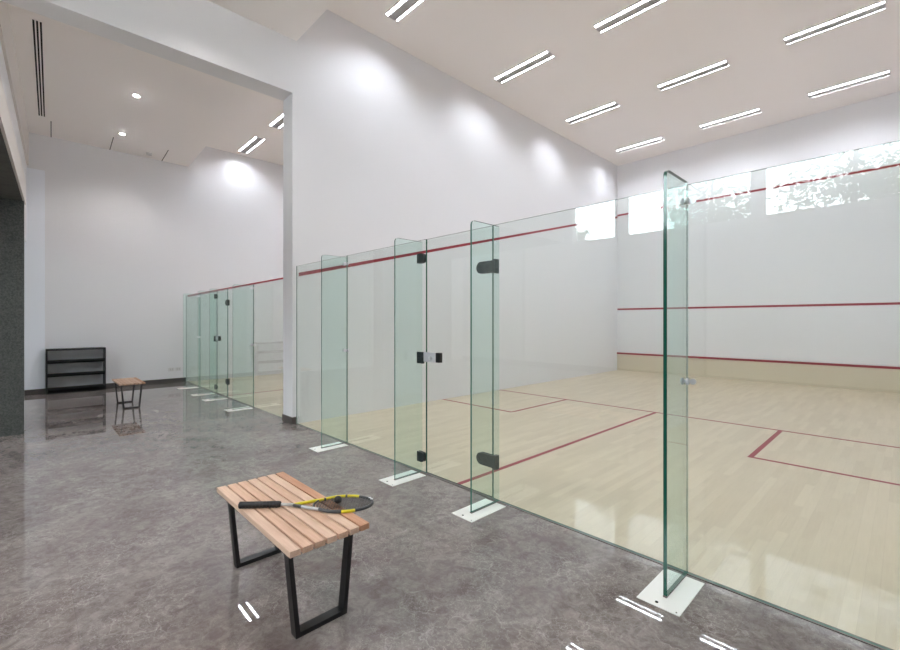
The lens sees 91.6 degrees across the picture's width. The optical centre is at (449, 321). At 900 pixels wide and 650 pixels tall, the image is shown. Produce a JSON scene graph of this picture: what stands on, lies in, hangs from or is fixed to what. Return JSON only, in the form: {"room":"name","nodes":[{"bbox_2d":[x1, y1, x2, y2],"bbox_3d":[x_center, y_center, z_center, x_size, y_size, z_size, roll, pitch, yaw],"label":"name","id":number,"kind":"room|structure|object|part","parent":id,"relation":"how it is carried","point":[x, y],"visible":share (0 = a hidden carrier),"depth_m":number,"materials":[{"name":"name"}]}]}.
{"room":"sports hall","nodes":[
{"label":"sports hall","id":0,"kind":"room"},
{"bbox_2d":[0,198,23,436],"bbox_3d":[-6.319,-0.054,5.001,2.085,2.985,0.325,0,0,-44],"label":"wall","id":1,"kind":"structure","parent":0,"point":[11,210],"depth_m":5.52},
{"bbox_2d":[0,76,25,204],"bbox_3d":[-5.214,-1.710,3.861,2.100,0.325,3.500,0,0,-44],"label":"ceiling","id":2,"kind":"structure","parent":0,"point":[12,177],"depth_m":4.39,"materials":[{"name":"white paint"}]},
{"bbox_2d":[0,1,28,241],"bbox_3d":[-6.365,-2.652,6.325,0.170,2.180,6.060,0,0,-42],"label":"wall","id":3,"kind":"structure","parent":0,"point":[9,72],"depth_m":5.92,"materials":[{"name":"white paint"}]},
{"bbox_2d":[24,168,44,389],"bbox_3d":[-8.241,-0.792,8.676,0.310,4.460,0.060,0,0,-44],"label":"wall","id":4,"kind":"structure","parent":0,"point":[34,246],"depth_m":8.66,"materials":[{"name":"white paint"}]},
{"bbox_2d":[8,4,253,166],"bbox_3d":[-7.772,-4.292,5.190,9.550,1.100,5.740,0,0,-44],"label":"ceiling","id":5,"kind":"structure","parent":0,"point":[91,80],"depth_m":7.21,"materials":[{"name":"white paint"}]},
{"bbox_2d":[31,18,45,116],"bbox_3d":[-6.275,-3.739,6.696,0.104,0.006,3.440,0,0,-42],"label":"ceiling vent","id":6,"kind":"object","parent":5,"relation":"in","point":[37,26],"visible":1,"depth_m":6.33,"materials":[{"name":"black metal"}]},
{"bbox_2d":[27,132,282,387],"bbox_3d":[-6.274,-1.712,10.742,19.400,6.300,0.202,0,0,-44],"label":"wall","id":7,"kind":"structure","parent":0,"point":[129,238],"depth_m":10.16,"materials":[{"name":"white paint"}]},
{"bbox_2d":[24,377,185,394],"bbox_3d":[-7.345,1.388,9.526,2.810,0.100,0.075,0,0,-44],"label":"baseboard","id":8,"kind":"structure","parent":7,"relation":"attached to","point":[172,380],"depth_m":9.57,"materials":[{"name":"grey stone"}]},
{"bbox_2d":[207,91,282,164],"bbox_3d":[-0.791,-4.417,11.889,9.900,0.150,5.740,0,0,-44],"label":"ceiling","id":9,"kind":"structure","parent":0,"point":[253,118],"depth_m":9.94,"materials":[{"name":"white paint"}]},
{"bbox_2d":[238,136,264,152],"bbox_3d":[-4.888,-4.329,10.757,0.244,0.027,1.184,0,0,-44],"label":"recessed light","id":10,"kind":"object","parent":9,"relation":"in","point":[255,141],"visible":1,"depth_m":10.71,"materials":[{"name":"grey plastic"}]},
{"bbox_2d":[269,113,282,128],"bbox_3d":[-3.503,-4.329,9.314,0.244,0.027,1.184,0,0,-44],"label":"recessed light","id":11,"kind":"object","parent":9,"relation":"in","point":[277,123],"visible":0.46,"depth_m":9.53,"materials":[{"name":"grey plastic"}]},
{"bbox_2d":[208,0,334,40],"bbox_3d":[-2.957,-4.402,0.137,9.500,0.900,7.600,0,0,-44],"label":"ceiling","id":12,"kind":"structure","parent":0,"point":[291,19],"depth_m":5.59,"materials":[{"name":"white paint"}]},
{"bbox_2d":[0,0,617,422],"bbox_3d":[0.232,-1.697,8.678,12.870,6.270,0.314,0,0,-44],"label":"wall","id":13,"kind":"structure","parent":0,"point":[382,145],"depth_m":7.46,"materials":[{"name":"white paint"}]},
{"bbox_2d":[187,381,281,418],"bbox_3d":[-4.363,1.436,8.462,0.032,0.004,5.740,0,0,-44],"label":"trim","id":14,"kind":"structure","parent":13,"relation":"attached to","point":[187,381],"depth_m":7.88,"materials":[{"name":"grey"}]},
{"bbox_2d":[214,289,229,395],"bbox_3d":[-4.482,0.398,8.577,0.053,2.053,0.817,0,0,-45],"label":"door","id":15,"kind":"structure","parent":14,"relation":"on","point":[227,302],"depth_m":8.30,"materials":[{"name":"teal"}]},
{"bbox_2d":[227,284,252,406],"bbox_3d":[-3.765,0.401,7.839,0.012,2.066,1.327,0,0,-44],"label":"glass screen","id":16,"kind":"object","parent":14,"relation":"on","point":[251,284],"visible":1,"depth_m":8.32,"materials":[{"name":"green"}]},
{"bbox_2d":[253,279,281,417],"bbox_3d":[-2.839,0.401,6.874,0.012,2.066,1.335,0,0,-44],"label":"glass screen","id":17,"kind":"object","parent":14,"relation":"on","point":[280,279],"visible":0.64,"depth_m":7.36,"materials":[{"name":"green"}]},
{"bbox_2d":[282,414,295,424],"bbox_3d":[-2.299,1.388,6.250,0.060,0.100,0.334,0,0,-44],"label":"baseboard","id":18,"kind":"structure","parent":13,"relation":"attached to","point":[291,420],"depth_m":6.18,"materials":[{"name":"grey stone"}]},
{"bbox_2d":[297,423,893,649],"bbox_3d":[0.055,1.436,3.858,0.032,0.004,6.400,0,0,-44],"label":"trim","id":19,"kind":"structure","parent":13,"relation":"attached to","point":[429,474],"depth_m":2.62,"materials":[{"name":"grey"}]},
{"bbox_2d":[296,256,346,442],"bbox_3d":[-1.690,0.326,5.677,0.012,2.216,1.355,0,0,-44],"label":"glass screen","id":20,"kind":"object","parent":19,"relation":"on","point":[343,256],"visible":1,"depth_m":6.17,"materials":[{"name":"green"}]},
{"bbox_2d":[347,239,426,472],"bbox_3d":[-0.721,0.326,4.667,0.012,2.216,1.434,0,0,-44],"label":"glass screen","id":21,"kind":"object","parent":19,"relation":"on","point":[424,239],"visible":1,"depth_m":5.19,"materials":[{"name":"green"}]},
{"bbox_2d":[417,226,498,496],"bbox_3d":[0.036,0.323,3.869,0.053,2.203,0.982,0,0,-45],"label":"door","id":22,"kind":"structure","parent":19,"relation":"on","point":[485,267],"depth_m":3.61,"materials":[{"name":"teal"}]},
{"bbox_3d":[-0.192,0.333,4.085,0.030,0.090,0.175,0,0,-44],"label":"lock plate","id":23,"kind":"part","parent":22,"relation":"part of","materials":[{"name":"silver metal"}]},
{"bbox_3d":[-0.101,0.331,4.016,0.042,0.090,0.050,0,0,-44],"label":"door pull","id":24,"kind":"part","parent":22,"relation":"part of","materials":[{"name":"black metal"}]},
{"bbox_2d":[493,185,686,571],"bbox_3d":[0.852,0.326,3.027,0.012,2.216,1.447,0,0,-44],"label":"glass screen","id":25,"kind":"object","parent":19,"relation":"on","point":[683,185],"visible":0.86,"depth_m":2.71,"materials":[{"name":"green"}]},
{"bbox_2d":[687,140,899,649],"bbox_3d":[1.813,0.326,2.026,0.012,2.216,1.317,0,0,-44],"label":"glass screen","id":26,"kind":"object","parent":19,"relation":"on","point":[899,140],"visible":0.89,"depth_m":2.46,"materials":[{"name":"green"}]},
{"bbox_2d":[0,370,899,649],"bbox_3d":[-1.516,1.498,5.712,19.900,0.121,14.250,0,0,-44],"label":"floor","id":27,"kind":"structure","parent":0,"point":[115,534],"depth_m":3.17,"materials":[{"name":"grey concrete"}]},
{"bbox_2d":[46,347,105,394],"bbox_3d":[-7.690,0.991,9.011,0.930,0.895,0.280,0,0,-44],"label":"shoe rack","id":28,"kind":"object","parent":27,"relation":"on","point":[92,387],"visible":1,"depth_m":8.90,"materials":[{"name":"black metal"}]},
{"bbox_3d":[-8.016,0.991,8.698,0.025,0.895,0.280,0,0,-44],"label":"panel","id":29,"kind":"part","parent":28,"relation":"part of","materials":[{"name":"black"}]},
{"bbox_3d":[-7.363,0.991,9.325,0.025,0.895,0.280,0,0,-44],"label":"panel","id":30,"kind":"part","parent":28,"relation":"part of","materials":[{"name":"black"}]},
{"bbox_2d":[112,377,145,408],"bbox_3d":[-5.542,1.226,7.538,0.352,0.423,0.911,0,0,-44],"label":"slatted bench","id":31,"kind":"object","parent":27,"relation":"on","point":[134,381],"visible":1,"depth_m":7.37,"materials":[{"name":"brown wood"}]},
{"bbox_3d":[-5.791,1.239,7.798,0.299,0.397,0.045,0,0,-44],"label":"leg frame","id":32,"kind":"part","parent":31,"relation":"part of","materials":[{"name":"black metal"}]},
{"bbox_3d":[-5.300,1.239,7.286,0.299,0.397,0.045,0,0,-44],"label":"leg frame","id":33,"kind":"part","parent":31,"relation":"part of","materials":[{"name":"black metal"}]},
{"bbox_2d":[177,295,199,388],"bbox_3d":[-5.684,0.413,9.523,0.423,2.050,0.210,0,0,-44],"label":"glass fin","id":34,"kind":"object","parent":27,"relation":"on","point":[197,295],"visible":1,"depth_m":9.53,"materials":[{"name":"teal"}]},
{"bbox_3d":[-5.697,1.432,9.509,0.385,0.012,0.210,0,0,-44],"label":"plate","id":35,"kind":"part","parent":34,"relation":"part of","materials":[{"name":"white metal"}]},
{"bbox_2d":[191,294,217,395],"bbox_3d":[-4.870,0.413,8.695,0.450,2.050,0.210,0,0,-44],"label":"glass fin","id":36,"kind":"object","parent":27,"relation":"on","point":[215,295],"visible":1,"depth_m":8.80,"materials":[{"name":"teal"}]},
{"bbox_3d":[-4.894,1.432,8.672,0.385,0.012,0.210,0,0,-44],"label":"plate","id":37,"kind":"part","parent":36,"relation":"part of","materials":[{"name":"white metal"}]},
{"bbox_2d":[202,290,227,400],"bbox_3d":[-4.347,0.413,8.130,0.423,2.050,0.210,0,0,-44],"label":"glass fin","id":38,"kind":"object","parent":27,"relation":"on","point":[220,398],"visible":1,"depth_m":8.06,"materials":[{"name":"teal"}]},
{"bbox_3d":[-4.361,1.432,8.117,0.385,0.012,0.210,0,0,-44],"label":"plate","id":39,"kind":"part","parent":38,"relation":"part of","materials":[{"name":"white metal"}]},
{"bbox_3d":[-4.310,0.407,8.166,0.320,2.038,0.014,0,0,-44],"label":"fin pane","id":40,"kind":"part","parent":38,"relation":"part of","materials":[{"name":"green glass"}]},
{"bbox_2d":[225,284,253,411],"bbox_3d":[-3.461,0.413,7.207,0.423,2.050,0.210,0,0,-44],"label":"glass fin","id":41,"kind":"object","parent":27,"relation":"on","point":[248,407],"visible":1,"depth_m":7.23,"materials":[{"name":"teal"}]},
{"bbox_3d":[-3.475,1.432,7.193,0.385,0.012,0.210,0,0,-44],"label":"plate","id":42,"kind":"part","parent":41,"relation":"part of","materials":[{"name":"white metal"}]},
{"bbox_2d":[217,472,368,638],"bbox_3d":[-0.888,1.210,2.369,0.400,0.455,1.012,0,0,-44],"label":"slatted bench","id":43,"kind":"object","parent":27,"relation":"on","point":[293,531],"visible":0.98,"depth_m":2.18,"materials":[{"name":"brown wood"}]},
{"bbox_3d":[-1.165,1.224,2.657,0.340,0.427,0.050,0,0,-44],"label":"leg frame","id":44,"kind":"part","parent":43,"relation":"part of","materials":[{"name":"black metal"}]},
{"bbox_2d":[238,494,373,512],"bbox_3d":[-0.759,0.965,2.328,0.704,0.036,0.217,0,0,-4],"label":"racket","id":45,"kind":"object","parent":43,"relation":"on","point":[246,504],"visible":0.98,"depth_m":2.31,"materials":[{"name":"black plastic"}]},
{"bbox_3d":[-0.621,0.972,2.338,0.425,0.017,0.217,0,0,-4],"label":"racket frame","id":46,"kind":"part","parent":45,"relation":"part of","materials":[{"name":"grey paint"}]},
{"bbox_2d":[334,496,341,503],"bbox_3d":[-0.599,0.952,2.341,0.040,0.040,0.040,0,0,-44],"label":"ball","id":47,"kind":"object","parent":45,"relation":"on","point":[337,499],"visible":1,"depth_m":2.33,"materials":[{"name":"black rubber"}]},
{"bbox_3d":[-0.620,1.224,2.089,0.340,0.427,0.050,0,0,-44],"label":"leg frame","id":48,"kind":"part","parent":43,"relation":"part of","materials":[{"name":"black metal"}]},
{"bbox_2d":[309,255,348,451],"bbox_3d":[-1.377,0.338,5.035,0.423,2.200,0.210,0,0,-44],"label":"glass fin","id":49,"kind":"object","parent":27,"relation":"on","point":[330,446],"visible":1,"depth_m":4.96,"materials":[{"name":"teal"}]},
{"bbox_3d":[-1.391,1.432,5.021,0.385,0.012,0.210,0,0,-44],"label":"plate","id":50,"kind":"part","parent":49,"relation":"part of","materials":[{"name":"white metal"}]},
{"bbox_3d":[-1.340,0.332,5.070,0.320,2.188,0.014,0,0,-44],"label":"fin pane","id":51,"kind":"part","parent":49,"relation":"part of","materials":[{"name":"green glass"}]},
{"bbox_2d":[379,238,425,486],"bbox_3d":[-0.411,0.338,4.048,0.450,2.200,0.210,0,0,-44],"label":"glass fin","id":52,"kind":"object","parent":27,"relation":"on","point":[397,479],"visible":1,"depth_m":4.00,"materials":[{"name":"teal"}]},
{"bbox_3d":[-0.435,1.432,4.026,0.385,0.012,0.210,0,0,-44],"label":"plate","id":53,"kind":"part","parent":52,"relation":"part of","materials":[{"name":"white metal"}]},
{"bbox_3d":[-0.384,0.332,4.075,0.320,2.188,0.014,0,0,-44],"label":"fin pane","id":54,"kind":"part","parent":52,"relation":"part of","materials":[{"name":"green glass"}]},
{"bbox_2d":[452,221,505,521],"bbox_3d":[0.236,0.338,3.353,0.423,2.200,0.210,0,0,-44],"label":"glass fin","id":55,"kind":"object","parent":27,"relation":"on","point":[478,510],"visible":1,"depth_m":3.28,"materials":[{"name":"teal"}]},
{"bbox_3d":[0.223,1.432,3.340,0.385,0.012,0.210,0,0,-44],"label":"plate","id":56,"kind":"part","parent":55,"relation":"part of","materials":[{"name":"white metal"}]},
{"bbox_3d":[0.274,0.332,3.389,0.320,2.188,0.014,0,0,-44],"label":"fin pane","id":57,"kind":"part","parent":55,"relation":"part of","materials":[{"name":"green glass"}]},
{"bbox_2d":[637,170,704,616],"bbox_3d":[1.197,0.322,2.352,0.423,2.232,0.210,0,0,-44],"label":"glass fin","id":58,"kind":"object","parent":27,"relation":"on","point":[670,591],"visible":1,"depth_m":2.28,"materials":[{"name":"teal"}]},
{"bbox_3d":[1.184,1.432,2.339,0.385,0.012,0.210,0,0,-44],"label":"plate","id":59,"kind":"part","parent":58,"relation":"part of","materials":[{"name":"white metal"}]},
{"bbox_3d":[1.235,0.316,2.388,0.320,2.220,0.019,0,0,-44],"label":"fin pane","id":60,"kind":"part","parent":58,"relation":"part of","materials":[{"name":"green glass"}]},
{"bbox_2d":[327,0,899,165],"bbox_3d":[3.626,-4.707,7.286,9.900,0.150,6.400,0,0,-44],"label":"ceiling","id":61,"kind":"structure","parent":0,"point":[473,42],"depth_m":7.65,"materials":[{"name":"white paint"}]},
{"bbox_2d":[385,0,423,21],"bbox_3d":[-0.483,-4.619,6.239,0.244,0.027,1.184,0,0,-44],"label":"recessed light","id":62,"kind":"object","parent":61,"relation":"in","point":[402,8],"visible":1,"depth_m":6.46,"materials":[{"name":"grey"}]},
{"bbox_2d":[494,50,554,82],"bbox_3d":[1.328,-4.619,7.977,0.244,0.027,1.184,0,0,-44],"label":"recessed light","id":63,"kind":"object","parent":61,"relation":"in","point":[546,55],"visible":1,"depth_m":7.93,"materials":[{"name":"grey plastic"}]},
{"bbox_2d":[565,102,619,123],"bbox_3d":[3.146,-4.619,9.722,0.244,0.027,1.184,0,0,-44],"label":"recessed light","id":64,"kind":"object","parent":61,"relation":"in","point":[612,105],"visible":1,"depth_m":9.68,"materials":[{"name":"grey plastic"}]},
{"bbox_2d":[593,0,665,32],"bbox_3d":[2.740,-4.619,6.505,0.244,0.027,1.184,0,0,-44],"label":"recessed light","id":65,"kind":"object","parent":61,"relation":"in","point":[641,6],"visible":1,"depth_m":6.58,"materials":[{"name":"grey plastic"}]},
{"bbox_2d":[616,137,664,152],"bbox_3d":[4.971,-4.619,11.473,0.244,0.027,1.184,0,0,-44],"label":"recessed light","id":66,"kind":"object","parent":61,"relation":"in","point":[659,139],"visible":1,"depth_m":11.43,"materials":[{"name":"grey plastic"}]},
{"bbox_2d":[657,60,729,90],"bbox_3d":[4.559,-4.619,8.250,0.244,0.027,1.184,0,0,-44],"label":"recessed light","id":67,"kind":"object","parent":61,"relation":"in","point":[723,64],"visible":1,"depth_m":8.19,"materials":[{"name":"grey plastic"}]},
{"bbox_2d":[699,108,761,128],"bbox_3d":[6.384,-4.619,10.001,0.244,0.027,1.184,0,0,-44],"label":"recessed light","id":68,"kind":"object","parent":61,"relation":"in","point":[755,111],"visible":1,"depth_m":9.95,"materials":[{"name":"grey"}]},
{"bbox_2d":[783,0,885,44],"bbox_3d":[5.943,-4.619,6.806,0.244,0.027,1.184,0,0,-44],"label":"recessed light","id":69,"kind":"object","parent":61,"relation":"in","point":[879,6],"visible":1,"depth_m":6.74,"materials":[{"name":"grey"}]},
{"bbox_2d":[808,70,889,98],"bbox_3d":[7.769,-4.619,8.558,0.244,0.027,1.184,0,0,-44],"label":"recessed light","id":70,"kind":"object","parent":61,"relation":"in","point":[885,73],"visible":1,"depth_m":8.50,"materials":[{"name":"grey plastic"}]},
{"bbox_2d":[617,91,899,392],"bbox_3d":[5.163,-1.697,12.953,0.235,6.270,12.850,0,0,-44],"label":"wall","id":71,"kind":"structure","parent":0,"point":[794,268],"depth_m":10.30,"materials":[{"name":"white paint"}]}
]}

